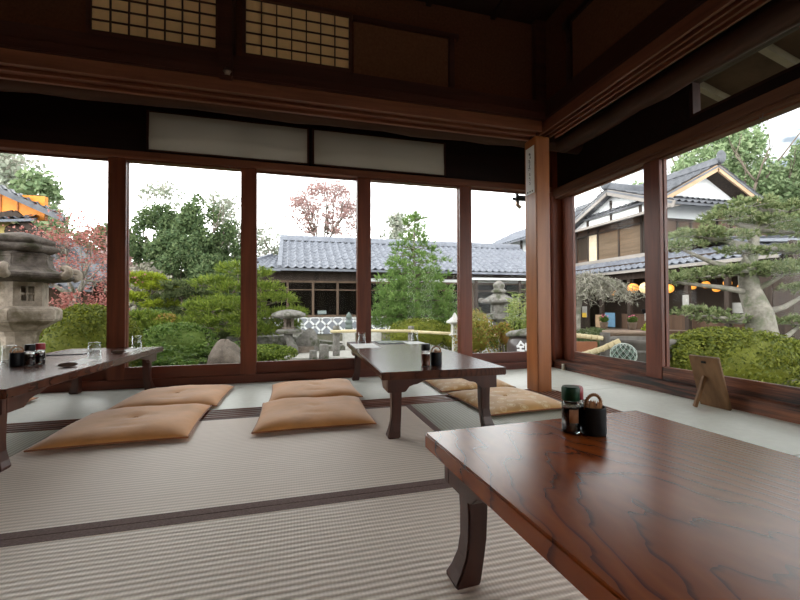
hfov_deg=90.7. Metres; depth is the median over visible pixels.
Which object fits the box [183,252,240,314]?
evergreen tree
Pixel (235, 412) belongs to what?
threshold
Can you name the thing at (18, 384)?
table
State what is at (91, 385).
window sill
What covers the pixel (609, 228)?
gabled house
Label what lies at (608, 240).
blind
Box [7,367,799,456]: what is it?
floor
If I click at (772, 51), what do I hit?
rafters
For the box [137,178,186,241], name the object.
tree
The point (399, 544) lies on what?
mat
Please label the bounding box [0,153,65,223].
tree
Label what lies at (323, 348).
stone post
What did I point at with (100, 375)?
window
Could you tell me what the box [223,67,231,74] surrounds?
nail cover
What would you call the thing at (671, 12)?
beam
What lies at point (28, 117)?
wall
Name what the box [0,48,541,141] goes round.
wooden beam
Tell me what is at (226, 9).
post
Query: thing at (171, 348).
fern
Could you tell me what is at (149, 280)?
topiary tree
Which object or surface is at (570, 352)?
window
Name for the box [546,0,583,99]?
wall
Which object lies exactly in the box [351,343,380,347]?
place mat
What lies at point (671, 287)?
paper lantern
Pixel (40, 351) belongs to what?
sauce bottle
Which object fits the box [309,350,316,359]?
stone post
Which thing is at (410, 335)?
stone post
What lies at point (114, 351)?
chopstick rest
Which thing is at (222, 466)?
mat
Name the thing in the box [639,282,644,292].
paper lantern
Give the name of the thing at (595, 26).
wall panel
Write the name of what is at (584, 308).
poster
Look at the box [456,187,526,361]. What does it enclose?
window
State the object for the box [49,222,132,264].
tree
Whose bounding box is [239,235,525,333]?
house
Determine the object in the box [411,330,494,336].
bamboo rail
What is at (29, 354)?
sauce bottle
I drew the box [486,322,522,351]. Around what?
clipped hedge
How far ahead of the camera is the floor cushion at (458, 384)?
3.04 m
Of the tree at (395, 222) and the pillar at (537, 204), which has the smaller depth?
the pillar at (537, 204)
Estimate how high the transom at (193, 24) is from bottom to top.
0.405 m
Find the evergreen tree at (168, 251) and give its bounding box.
[138,229,207,310]
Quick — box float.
[610,343,636,360]
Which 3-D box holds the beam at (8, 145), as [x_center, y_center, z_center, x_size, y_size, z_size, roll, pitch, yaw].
[-1.804,-1.161,3.311,7.040,0.057,0.150,0,-1,-15]
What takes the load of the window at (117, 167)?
in the wall at (28, 117)
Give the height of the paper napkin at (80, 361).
0.001 m
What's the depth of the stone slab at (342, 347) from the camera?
9.35 m
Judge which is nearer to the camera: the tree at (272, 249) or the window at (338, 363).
the window at (338, 363)
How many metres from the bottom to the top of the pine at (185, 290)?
1.924 m
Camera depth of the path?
8.42 m
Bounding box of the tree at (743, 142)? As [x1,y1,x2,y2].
[670,120,799,235]
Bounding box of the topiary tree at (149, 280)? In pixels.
[129,270,181,308]
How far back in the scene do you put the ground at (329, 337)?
13.62 m
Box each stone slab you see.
[226,334,286,345]
[293,336,342,344]
[298,346,313,352]
[329,344,344,350]
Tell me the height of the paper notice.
0.360 m
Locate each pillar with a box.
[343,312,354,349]
[525,136,551,391]
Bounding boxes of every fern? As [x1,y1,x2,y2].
[128,351,202,365]
[132,344,178,366]
[133,341,165,346]
[152,340,214,360]
[152,357,206,365]
[171,341,239,363]
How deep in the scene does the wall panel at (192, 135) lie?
3.36 m
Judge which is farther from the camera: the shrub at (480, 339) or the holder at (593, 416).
the shrub at (480, 339)
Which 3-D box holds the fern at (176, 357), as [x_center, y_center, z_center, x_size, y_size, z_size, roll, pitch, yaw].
[-3.886,1.039,6.529,1.034,0.303,0.971,0,-1,-15]
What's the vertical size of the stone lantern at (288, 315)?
1.043 m
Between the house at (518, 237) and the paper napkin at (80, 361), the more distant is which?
the house at (518, 237)
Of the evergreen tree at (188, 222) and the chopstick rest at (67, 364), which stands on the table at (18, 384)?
the chopstick rest at (67, 364)
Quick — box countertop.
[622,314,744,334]
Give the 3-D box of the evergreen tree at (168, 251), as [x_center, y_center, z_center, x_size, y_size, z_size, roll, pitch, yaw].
[-9.685,-0.802,17.051,3.205,4.532,2.179,0,-1,-8]
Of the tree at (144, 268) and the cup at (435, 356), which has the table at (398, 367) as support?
the cup at (435, 356)
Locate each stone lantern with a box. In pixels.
[0,232,82,360]
[271,309,305,354]
[446,313,457,352]
[479,280,519,346]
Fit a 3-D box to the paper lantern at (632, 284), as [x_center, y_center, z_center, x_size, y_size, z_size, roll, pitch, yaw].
[9.135,-0.570,15.483,0.400,0.570,0.400,0,-1,-15]
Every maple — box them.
[2,204,145,305]
[42,290,129,335]
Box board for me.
[576,341,596,351]
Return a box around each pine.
[129,307,177,332]
[147,277,225,324]
[172,259,308,344]
[181,292,240,340]
[668,191,799,337]
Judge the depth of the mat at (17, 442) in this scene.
1.93 m
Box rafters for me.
[700,44,799,101]
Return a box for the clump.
[503,289,526,329]
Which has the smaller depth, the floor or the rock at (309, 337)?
the floor
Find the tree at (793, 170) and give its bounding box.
[751,139,799,220]
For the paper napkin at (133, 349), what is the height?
0.001 m
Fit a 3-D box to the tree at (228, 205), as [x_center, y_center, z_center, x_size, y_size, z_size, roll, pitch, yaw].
[-9.300,-2.194,21.383,3.435,7.447,3.018,-1,-1,25]
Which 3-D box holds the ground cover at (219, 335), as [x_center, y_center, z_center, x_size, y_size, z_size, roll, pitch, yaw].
[-4.144,0.784,10.165,1.898,0.990,1.253,0,-1,-15]
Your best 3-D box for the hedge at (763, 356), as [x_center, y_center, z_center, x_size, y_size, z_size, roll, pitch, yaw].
[4.228,0.745,5.110,2.710,0.836,1.316,0,-1,-20]
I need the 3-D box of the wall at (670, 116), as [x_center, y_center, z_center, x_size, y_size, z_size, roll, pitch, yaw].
[2.497,-1.502,1.229,0.100,0.575,6.420,0,-1,-15]
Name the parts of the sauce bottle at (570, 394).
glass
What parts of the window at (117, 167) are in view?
rail, rail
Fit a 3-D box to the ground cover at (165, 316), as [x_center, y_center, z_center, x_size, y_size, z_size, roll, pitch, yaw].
[-5.238,0.762,8.841,0.647,0.984,0.652,0,-1,-15]
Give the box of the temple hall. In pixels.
[0,185,106,332]
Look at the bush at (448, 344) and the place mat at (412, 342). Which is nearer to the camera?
the place mat at (412, 342)
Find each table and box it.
[0,346,162,471]
[347,340,505,438]
[425,410,799,599]
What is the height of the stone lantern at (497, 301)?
1.728 m
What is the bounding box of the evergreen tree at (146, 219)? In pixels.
[129,201,181,308]
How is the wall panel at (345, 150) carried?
attached to the wall at (28, 117)
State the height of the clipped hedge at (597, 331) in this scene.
0.722 m
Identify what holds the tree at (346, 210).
on the ground at (329, 337)
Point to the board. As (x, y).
(582, 346)
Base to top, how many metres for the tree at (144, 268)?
2.758 m
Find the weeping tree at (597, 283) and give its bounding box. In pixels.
[525,269,644,332]
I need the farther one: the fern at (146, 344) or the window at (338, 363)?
the fern at (146, 344)
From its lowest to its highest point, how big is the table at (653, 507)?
0.330 m
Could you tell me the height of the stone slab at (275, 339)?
0.340 m
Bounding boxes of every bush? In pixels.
[39,303,145,366]
[239,343,297,360]
[382,317,448,346]
[439,323,451,349]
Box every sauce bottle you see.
[24,344,35,365]
[35,343,45,363]
[421,343,429,365]
[561,385,580,433]
[576,385,583,416]
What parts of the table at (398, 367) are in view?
leg, leg, leg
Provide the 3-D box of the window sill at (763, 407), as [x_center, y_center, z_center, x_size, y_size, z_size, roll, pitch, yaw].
[2.503,0.666,1.108,0.170,0.205,6.260,0,-1,-15]
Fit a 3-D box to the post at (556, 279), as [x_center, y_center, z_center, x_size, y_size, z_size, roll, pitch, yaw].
[1.665,-0.465,4.228,0.165,2.540,0.160,0,-1,-15]
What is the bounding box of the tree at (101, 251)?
[92,231,140,272]
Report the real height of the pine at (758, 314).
2.866 m
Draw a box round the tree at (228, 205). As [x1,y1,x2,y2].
[197,189,263,261]
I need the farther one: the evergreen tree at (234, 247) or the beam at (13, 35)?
the evergreen tree at (234, 247)
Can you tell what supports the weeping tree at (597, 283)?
on the ground at (329, 337)
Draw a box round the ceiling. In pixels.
[416,0,563,23]
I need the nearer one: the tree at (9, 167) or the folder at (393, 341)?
the folder at (393, 341)
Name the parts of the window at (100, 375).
rail, rail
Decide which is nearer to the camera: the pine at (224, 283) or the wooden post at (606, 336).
the wooden post at (606, 336)
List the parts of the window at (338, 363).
rail, rail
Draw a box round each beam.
[0,20,546,122]
[0,79,582,154]
[0,139,551,193]
[545,0,706,118]
[553,78,799,198]
[556,0,799,152]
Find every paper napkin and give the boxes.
[72,358,99,365]
[124,348,141,352]
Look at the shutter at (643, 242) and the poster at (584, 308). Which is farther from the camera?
the poster at (584, 308)
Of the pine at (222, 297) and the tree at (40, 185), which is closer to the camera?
the pine at (222, 297)
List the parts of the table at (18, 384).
leg, leg, leg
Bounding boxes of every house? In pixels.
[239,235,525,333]
[493,228,525,251]
[575,150,799,339]
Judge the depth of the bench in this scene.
8.24 m
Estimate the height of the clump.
1.534 m
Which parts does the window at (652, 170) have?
rail, rail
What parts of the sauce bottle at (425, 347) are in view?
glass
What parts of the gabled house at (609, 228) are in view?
cream panel, shop frame, white panel, wood panel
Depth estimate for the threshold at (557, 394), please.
2.78 m
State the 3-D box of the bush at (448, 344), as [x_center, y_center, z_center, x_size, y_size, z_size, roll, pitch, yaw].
[1.325,0.880,9.508,1.041,0.726,0.926,0,-1,-12]
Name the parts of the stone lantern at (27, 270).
post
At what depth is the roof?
2.89 m
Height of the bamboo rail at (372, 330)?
0.080 m
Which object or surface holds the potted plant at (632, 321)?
on the bench
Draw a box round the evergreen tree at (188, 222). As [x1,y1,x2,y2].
[170,187,231,325]
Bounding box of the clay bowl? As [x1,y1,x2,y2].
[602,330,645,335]
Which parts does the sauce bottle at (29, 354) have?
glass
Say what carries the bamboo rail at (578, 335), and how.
attached to the wooden post at (606, 336)
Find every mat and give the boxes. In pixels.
[0,405,447,540]
[0,483,587,599]
[6,429,59,456]
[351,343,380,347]
[404,341,422,343]
[405,395,561,431]
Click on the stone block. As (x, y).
(375, 336)
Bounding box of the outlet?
[516,200,521,208]
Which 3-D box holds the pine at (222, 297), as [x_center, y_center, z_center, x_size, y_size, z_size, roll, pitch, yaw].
[-4.961,0.526,10.920,2.021,1.493,1.424,0,-1,-15]
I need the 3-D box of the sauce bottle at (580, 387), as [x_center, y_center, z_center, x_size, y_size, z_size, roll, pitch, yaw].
[0.448,0.273,1.009,0.039,0.105,0.039,0,-1,-15]
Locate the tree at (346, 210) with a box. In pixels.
[273,178,372,236]
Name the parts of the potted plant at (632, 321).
pot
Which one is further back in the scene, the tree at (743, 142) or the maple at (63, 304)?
the tree at (743, 142)
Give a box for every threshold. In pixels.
[6,389,543,432]
[540,391,622,412]
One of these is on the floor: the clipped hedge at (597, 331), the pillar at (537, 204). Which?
the pillar at (537, 204)
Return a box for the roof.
[700,29,799,109]
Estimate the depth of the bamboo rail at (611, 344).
4.67 m
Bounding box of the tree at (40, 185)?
[0,165,90,237]
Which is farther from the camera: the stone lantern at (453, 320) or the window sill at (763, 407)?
the stone lantern at (453, 320)
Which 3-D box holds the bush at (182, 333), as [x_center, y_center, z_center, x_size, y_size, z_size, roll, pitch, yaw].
[-4.558,0.836,8.081,1.571,0.819,1.253,0,-1,-10]
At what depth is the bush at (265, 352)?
7.17 m
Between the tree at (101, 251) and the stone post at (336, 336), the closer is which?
the stone post at (336, 336)
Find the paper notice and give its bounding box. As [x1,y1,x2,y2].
[526,145,534,195]
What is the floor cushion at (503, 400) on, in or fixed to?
on the mat at (453, 415)
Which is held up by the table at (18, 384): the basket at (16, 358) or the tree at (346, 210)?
the basket at (16, 358)
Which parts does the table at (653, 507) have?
leg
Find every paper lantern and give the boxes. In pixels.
[627,283,638,292]
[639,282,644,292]
[669,284,673,292]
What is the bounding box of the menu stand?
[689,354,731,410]
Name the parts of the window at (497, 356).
rail, rail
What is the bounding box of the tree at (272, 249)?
[257,221,283,256]
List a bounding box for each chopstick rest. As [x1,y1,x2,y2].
[57,362,77,366]
[111,350,125,353]
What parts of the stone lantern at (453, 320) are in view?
post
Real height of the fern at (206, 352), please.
0.395 m
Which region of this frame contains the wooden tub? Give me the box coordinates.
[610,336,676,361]
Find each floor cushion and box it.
[23,403,211,451]
[107,385,234,409]
[251,396,376,433]
[269,378,362,400]
[424,378,515,391]
[447,387,561,415]
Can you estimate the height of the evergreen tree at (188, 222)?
6.944 m
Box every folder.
[46,350,98,355]
[374,340,404,343]
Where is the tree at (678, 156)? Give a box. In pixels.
[667,140,764,172]
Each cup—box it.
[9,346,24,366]
[430,346,441,365]
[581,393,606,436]
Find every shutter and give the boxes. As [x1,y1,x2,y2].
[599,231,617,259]
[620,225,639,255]
[642,223,644,252]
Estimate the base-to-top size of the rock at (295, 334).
0.482 m
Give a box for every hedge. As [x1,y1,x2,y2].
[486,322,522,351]
[576,327,610,354]
[669,326,799,387]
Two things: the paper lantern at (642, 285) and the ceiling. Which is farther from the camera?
the paper lantern at (642, 285)
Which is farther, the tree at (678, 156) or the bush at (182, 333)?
the tree at (678, 156)
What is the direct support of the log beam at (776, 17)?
attached to the wall
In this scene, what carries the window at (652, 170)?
in the wall at (670, 116)
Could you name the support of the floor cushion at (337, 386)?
on the floor
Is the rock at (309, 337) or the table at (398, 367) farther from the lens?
the rock at (309, 337)
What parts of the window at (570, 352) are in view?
rail, rail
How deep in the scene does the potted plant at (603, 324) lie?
8.84 m
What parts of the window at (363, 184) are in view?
rail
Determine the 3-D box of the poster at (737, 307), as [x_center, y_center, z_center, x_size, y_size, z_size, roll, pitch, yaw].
[10.403,0.242,12.123,0.024,0.320,0.420,0,-1,-15]
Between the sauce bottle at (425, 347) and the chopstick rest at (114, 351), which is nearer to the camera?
the sauce bottle at (425, 347)
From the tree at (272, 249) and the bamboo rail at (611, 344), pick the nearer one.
the bamboo rail at (611, 344)
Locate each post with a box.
[218,0,235,80]
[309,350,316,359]
[319,344,328,358]
[333,326,339,355]
[408,326,413,339]
[532,19,546,101]
[549,151,562,367]
[600,332,610,356]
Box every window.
[0,150,129,381]
[106,157,256,380]
[256,171,356,372]
[357,177,472,368]
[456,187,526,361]
[562,159,669,374]
[643,100,799,405]
[689,24,799,117]
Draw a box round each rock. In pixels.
[207,339,239,363]
[270,328,304,335]
[295,328,319,350]
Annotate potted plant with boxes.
[598,315,608,328]
[627,315,637,328]
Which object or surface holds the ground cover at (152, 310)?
on the ground at (329, 337)
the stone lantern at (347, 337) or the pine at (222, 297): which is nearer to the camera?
the stone lantern at (347, 337)
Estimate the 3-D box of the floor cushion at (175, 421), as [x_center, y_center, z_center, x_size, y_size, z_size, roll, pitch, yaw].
[-1.413,0.645,2.108,0.648,0.072,0.638,0,-1,-16]
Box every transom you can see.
[86,0,217,51]
[242,0,351,72]
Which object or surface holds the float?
on the stand
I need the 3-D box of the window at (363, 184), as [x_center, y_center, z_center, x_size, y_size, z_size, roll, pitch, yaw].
[0.158,-0.249,3.789,1.144,1.766,0.034,0,-1,-15]
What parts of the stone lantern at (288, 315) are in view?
post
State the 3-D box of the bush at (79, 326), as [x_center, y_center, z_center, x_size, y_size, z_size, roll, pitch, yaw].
[-4.722,0.628,6.021,1.397,1.174,1.371,-1,-1,26]
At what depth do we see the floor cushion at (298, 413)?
2.15 m
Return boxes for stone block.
[371,332,380,340]
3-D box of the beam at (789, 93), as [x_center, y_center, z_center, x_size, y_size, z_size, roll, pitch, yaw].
[2.496,-1.166,1.160,0.164,0.100,6.300,0,-1,-15]
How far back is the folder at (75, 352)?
2.70 m
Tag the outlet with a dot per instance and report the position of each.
(518, 205)
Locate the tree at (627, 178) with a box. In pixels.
[598,178,642,192]
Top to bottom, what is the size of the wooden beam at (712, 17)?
0.075 m
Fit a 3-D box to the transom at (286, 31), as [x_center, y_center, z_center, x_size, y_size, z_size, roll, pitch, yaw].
[-0.646,-1.692,2.529,0.677,0.405,0.034,0,-1,-15]
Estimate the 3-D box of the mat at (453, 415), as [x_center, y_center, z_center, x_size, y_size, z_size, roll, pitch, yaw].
[0.783,0.684,1.811,1.052,0.035,1.871,0,-1,-15]
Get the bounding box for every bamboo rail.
[330,329,410,332]
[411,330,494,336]
[576,333,602,339]
[584,339,620,353]
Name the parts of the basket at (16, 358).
handle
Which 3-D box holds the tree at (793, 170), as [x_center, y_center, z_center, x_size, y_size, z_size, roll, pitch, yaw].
[25.537,-4.189,25.021,6.862,12.098,5.688,0,-1,-15]
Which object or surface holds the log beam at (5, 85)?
attached to the wall
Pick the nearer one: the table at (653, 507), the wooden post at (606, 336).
the table at (653, 507)
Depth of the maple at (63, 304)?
7.79 m
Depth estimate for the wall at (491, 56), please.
2.84 m
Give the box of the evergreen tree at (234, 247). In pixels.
[208,219,257,312]
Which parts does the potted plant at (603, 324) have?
pot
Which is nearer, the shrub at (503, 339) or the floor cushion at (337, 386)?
the floor cushion at (337, 386)
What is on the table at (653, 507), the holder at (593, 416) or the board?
the holder at (593, 416)
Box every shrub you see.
[449,307,501,352]
[492,321,513,351]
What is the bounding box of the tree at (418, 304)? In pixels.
[371,209,472,328]
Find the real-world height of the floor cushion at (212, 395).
0.068 m
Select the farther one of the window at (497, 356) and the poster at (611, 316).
the poster at (611, 316)
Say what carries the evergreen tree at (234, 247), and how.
on the ground at (329, 337)
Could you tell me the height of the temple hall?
7.463 m
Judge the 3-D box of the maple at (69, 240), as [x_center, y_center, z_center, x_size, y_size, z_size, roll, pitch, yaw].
[-6.926,-0.366,8.148,3.045,3.299,2.967,0,-1,-34]
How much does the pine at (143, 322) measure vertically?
1.084 m
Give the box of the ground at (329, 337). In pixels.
[0,326,799,386]
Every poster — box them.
[582,306,586,313]
[595,315,601,326]
[605,313,614,326]
[682,295,688,304]
[732,303,742,312]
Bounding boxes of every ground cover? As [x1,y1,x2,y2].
[130,308,183,344]
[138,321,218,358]
[151,313,178,322]
[200,312,275,340]
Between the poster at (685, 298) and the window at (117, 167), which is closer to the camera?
the window at (117, 167)
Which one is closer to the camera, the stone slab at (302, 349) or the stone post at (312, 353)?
the stone post at (312, 353)
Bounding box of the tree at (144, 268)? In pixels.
[104,261,171,311]
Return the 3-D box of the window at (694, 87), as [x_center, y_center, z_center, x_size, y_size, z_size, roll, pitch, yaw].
[2.699,-1.450,0.459,0.070,0.272,4.830,0,-1,-15]
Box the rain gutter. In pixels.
[512,194,524,208]
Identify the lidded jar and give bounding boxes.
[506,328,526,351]
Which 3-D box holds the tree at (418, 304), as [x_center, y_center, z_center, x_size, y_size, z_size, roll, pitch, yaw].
[0.512,-0.643,10.916,3.085,3.778,2.983,0,-1,12]
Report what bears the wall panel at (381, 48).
attached to the wall at (491, 56)
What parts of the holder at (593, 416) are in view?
handle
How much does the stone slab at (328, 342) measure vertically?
0.352 m
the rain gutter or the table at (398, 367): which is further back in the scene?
the rain gutter
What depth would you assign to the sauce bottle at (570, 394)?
0.96 m
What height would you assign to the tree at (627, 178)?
10.280 m
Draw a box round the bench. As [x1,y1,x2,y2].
[593,328,686,333]
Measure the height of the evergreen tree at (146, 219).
6.153 m
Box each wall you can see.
[0,0,531,99]
[0,91,524,184]
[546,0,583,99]
[557,0,799,187]
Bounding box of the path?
[275,332,586,359]
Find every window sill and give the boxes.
[40,360,552,392]
[555,359,799,423]
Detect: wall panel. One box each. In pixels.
[352,14,458,87]
[562,0,668,83]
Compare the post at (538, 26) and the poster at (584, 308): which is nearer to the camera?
the post at (538, 26)
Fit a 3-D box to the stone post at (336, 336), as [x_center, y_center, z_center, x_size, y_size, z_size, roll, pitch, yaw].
[-1.351,0.890,8.373,0.158,0.697,0.158,0,-1,-15]
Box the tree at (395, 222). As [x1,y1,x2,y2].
[371,210,412,239]
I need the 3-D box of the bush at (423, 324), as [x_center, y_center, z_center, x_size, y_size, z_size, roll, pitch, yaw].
[0.419,0.827,9.367,1.740,0.841,1.172,0,-1,-27]
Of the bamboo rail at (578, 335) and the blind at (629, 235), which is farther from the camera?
the blind at (629, 235)
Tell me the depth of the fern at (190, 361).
6.26 m
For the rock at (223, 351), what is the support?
on the ground at (329, 337)

